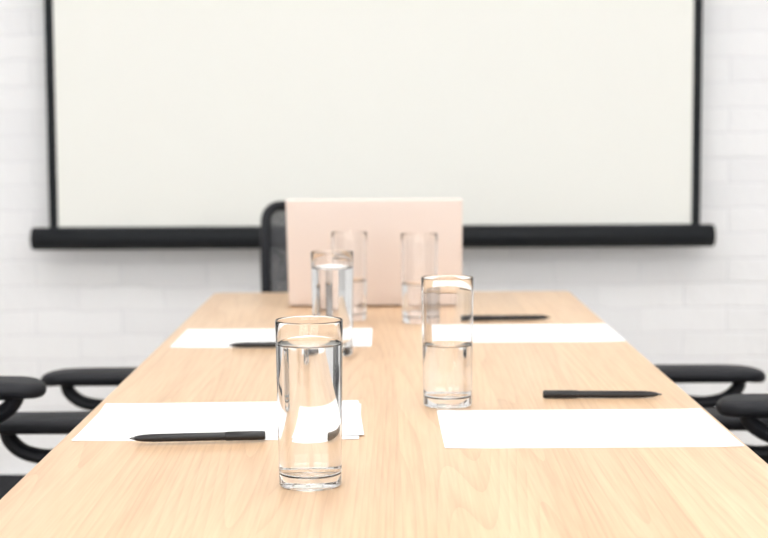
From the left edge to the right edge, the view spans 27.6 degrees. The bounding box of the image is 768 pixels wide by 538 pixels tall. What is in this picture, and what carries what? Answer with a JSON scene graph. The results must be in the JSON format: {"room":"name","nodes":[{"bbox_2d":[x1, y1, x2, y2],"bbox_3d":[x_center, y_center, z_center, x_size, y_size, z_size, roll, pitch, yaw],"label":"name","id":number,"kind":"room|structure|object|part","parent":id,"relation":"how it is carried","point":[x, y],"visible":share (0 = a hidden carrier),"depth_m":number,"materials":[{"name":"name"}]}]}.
{"room":"conference room","nodes":[
{"label":"conference room","id":0,"kind":"room"},
{"bbox_2d":[0,0,767,472],"bbox_3d":[-0.004,-0.694,4.516,6.440,2.750,0.120,0,5,0],"label":"wall","id":1,"kind":"structure","parent":0,"point":[60,309],"depth_m":4.52,"materials":[{"name":"white paint"}]},
{"bbox_2d":[0,473,26,474],"bbox_3d":[0.003,0.637,4.567,6.200,0.090,0.015,0,5,0],"label":"baseboard","id":2,"kind":"structure","parent":1,"relation":"attached to","point":[0,473],"depth_m":4.56,"materials":[{"name":"paint"}]},
{"bbox_2d":[30,0,715,249],"bbox_3d":[-0.029,-0.854,4.367,2.050,1.593,0.150,0,5,0],"label":"projection screen","id":3,"kind":"object","parent":1,"relation":"attached to","point":[172,124],"visible":0.94,"depth_m":4.38,"materials":[{"name":"fabric"}]},
{"bbox_3d":[0.005,1.045,1.047,6.440,0.100,7.340,0,5,0],"label":"floor","id":4,"kind":"structure","parent":0,"visible":0},
{"bbox_2d":[0,376,46,422],"bbox_3d":[-0.682,0.453,2.009,0.603,0.917,0.535,0,5,4],"label":"office chair","id":5,"kind":"object","parent":4,"relation":"on","point":[13,389],"visible":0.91,"depth_m":2.18,"materials":[{"name":"plastic"}]},
{"bbox_2d":[0,367,136,499],"bbox_3d":[-0.577,0.398,2.612,0.603,0.917,0.535,0,5,4],"label":"office chair","id":6,"kind":"object","parent":4,"relation":"on","point":[51,422],"visible":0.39,"depth_m":2.38,"materials":[{"name":"plastic"}]},
{"bbox_2d":[0,474,24,499],"bbox_3d":[-0.543,0.425,2.608,0.470,0.081,0.440,0,5,0],"label":"seat cushion","id":7,"kind":"object","parent":6,"relation":"on","point":[7,481],"depth_m":2.76,"materials":[{"name":"fabric"}]},
{"bbox_2d":[260,201,288,292],"bbox_3d":[-0.067,0.315,3.516,0.535,0.917,0.603,-1,5,-4],"label":"office chair","id":8,"kind":"object","parent":4,"relation":"on","point":[273,243],"visible":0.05,"depth_m":3.70,"materials":[{"name":"plastic"}]},
{"bbox_3d":[-0.062,0.021,3.727,0.436,0.335,0.097,0,5,0],"label":"backrest","id":9,"kind":"part","parent":8,"relation":"part of","materials":[{"name":"grey"}]},
{"bbox_2d":[0,291,767,537],"bbox_3d":[0.018,0.532,2.015,0.737,0.750,2.522,0,5,0],"label":"conference table","id":10,"kind":"object","parent":4,"relation":"on","point":[400,479],"visible":0.8,"depth_m":1.54,"materials":[{"name":"brown wood"}]},
{"bbox_2d":[129,431,265,441],"bbox_3d":[-0.200,0.180,1.676,0.145,0.010,0.011,-1,5,-6],"label":"ballpoint pen","id":11,"kind":"object","parent":10,"relation":"on","point":[228,435],"visible":1,"depth_m":1.67,"materials":[{"name":"black plastic"}]},
{"bbox_2d":[71,403,360,440],"bbox_3d":[-0.183,0.175,1.798,0.311,0.001,0.219,0,5,0],"label":"paper sheet","id":12,"kind":"object","parent":10,"relation":"on","point":[76,438],"visible":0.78,"depth_m":1.70,"materials":[{"name":"white paper"}]},
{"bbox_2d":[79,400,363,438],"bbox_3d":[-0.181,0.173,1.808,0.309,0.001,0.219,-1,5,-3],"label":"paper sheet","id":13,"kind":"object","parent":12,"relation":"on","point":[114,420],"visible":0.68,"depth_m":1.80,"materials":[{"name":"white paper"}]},
{"bbox_2d":[228,342,275,347],"bbox_3d":[-0.165,0.116,2.404,0.148,0.010,0.011,-1,5,-3],"label":"ballpoint pen","id":14,"kind":"object","parent":10,"relation":"on","point":[239,344],"visible":0.34,"depth_m":2.40,"materials":[{"name":"black plastic"}]},
{"bbox_2d":[170,328,371,347],"bbox_3d":[-0.175,0.111,2.525,0.312,0.001,0.222,0,5,0],"label":"paper sheet","id":15,"kind":"object","parent":10,"relation":"on","point":[362,337],"visible":0.6,"depth_m":2.53,"materials":[{"name":"white paper"}]},
{"bbox_2d":[275,316,342,490],"bbox_3d":[-0.070,0.126,1.470,0.064,0.157,0.064,0,5,0],"label":"drinking glass","id":16,"kind":"object","parent":10,"relation":"on","point":[309,349],"visible":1,"depth_m":1.45,"materials":[{"name":"glass"}]},
{"bbox_2d":[311,250,353,355],"bbox_3d":[-0.077,0.051,2.329,0.064,0.154,0.064,0,5,0],"label":"drinking glass","id":17,"kind":"object","parent":10,"relation":"on","point":[331,270],"visible":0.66,"depth_m":2.30,"materials":[{"name":"glass"}]},
{"bbox_2d":[331,231,366,320],"bbox_3d":[-0.061,0.012,2.757,0.064,0.155,0.064,0,5,0],"label":"drinking glass","id":18,"kind":"object","parent":10,"relation":"on","point":[355,241],"visible":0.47,"depth_m":2.73,"materials":[{"name":"glass"}]},
{"bbox_2d":[286,198,462,304],"bbox_3d":[-0.016,-0.039,3.043,0.328,0.206,0.278,0,5,1],"label":"laptop","id":19,"kind":"object","parent":10,"relation":"on","point":[310,223],"visible":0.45,"depth_m":2.92,"materials":[{"name":"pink metal"}]},
{"bbox_2d":[401,232,436,323],"bbox_3d":[0.061,0.015,2.712,0.064,0.155,0.064,0,5,0],"label":"drinking glass","id":20,"kind":"object","parent":10,"relation":"on","point":[418,249],"visible":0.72,"depth_m":2.69,"materials":[{"name":"glass"}]},
{"bbox_2d":[421,275,473,408],"bbox_3d":[0.077,0.088,1.893,0.064,0.156,0.064,0,5,0],"label":"drinking glass","id":21,"kind":"object","parent":10,"relation":"on","point":[447,300],"visible":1,"depth_m":1.87,"materials":[{"name":"glass"}]},
{"bbox_2d":[473,315,549,320],"bbox_3d":[0.220,0.085,2.735,0.146,0.010,0.011,-1,5,-4],"label":"ballpoint pen","id":22,"kind":"object","parent":10,"relation":"on","point":[475,317],"visible":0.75,"depth_m":2.73,"materials":[{"name":"black plastic"}]},
{"bbox_2d":[473,324,625,341],"bbox_3d":[0.224,0.105,2.567,0.315,0.001,0.222,0,5,0],"label":"paper sheet","id":23,"kind":"object","parent":10,"relation":"on","point":[497,332],"visible":0.7,"depth_m":2.56,"materials":[{"name":"white paper"}]},
{"bbox_2d":[437,408,743,447],"bbox_3d":[0.221,0.177,1.751,0.315,0.001,0.222,0,5,0],"label":"paper sheet","id":24,"kind":"object","parent":10,"relation":"on","point":[596,428],"visible":1,"depth_m":1.74,"materials":[{"name":"white paper"}]},
{"bbox_2d":[543,390,661,397],"bbox_3d":[0.271,0.156,1.940,0.147,0.010,0.011,0,5,2],"label":"ballpoint pen","id":25,"kind":"object","parent":10,"relation":"on","point":[546,393],"visible":1,"depth_m":1.94,"materials":[{"name":"black plastic"}]},
{"bbox_2d":[653,364,767,463],"bbox_3d":[0.648,0.393,2.599,0.603,0.917,0.535,0,5,4],"label":"office chair","id":26,"kind":"object","parent":4,"relation":"on","point":[738,375],"visible":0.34,"depth_m":2.77,"materials":[{"name":"plastic"}]},
{"bbox_2d":[716,394,767,442],"bbox_3d":[0.677,0.446,2.004,0.603,0.917,0.535,-1,5,-4],"label":"office chair","id":27,"kind":"object","parent":4,"relation":"on","point":[748,407],"visible":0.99,"depth_m":2.18,"materials":[{"name":"plastic"}]}
]}

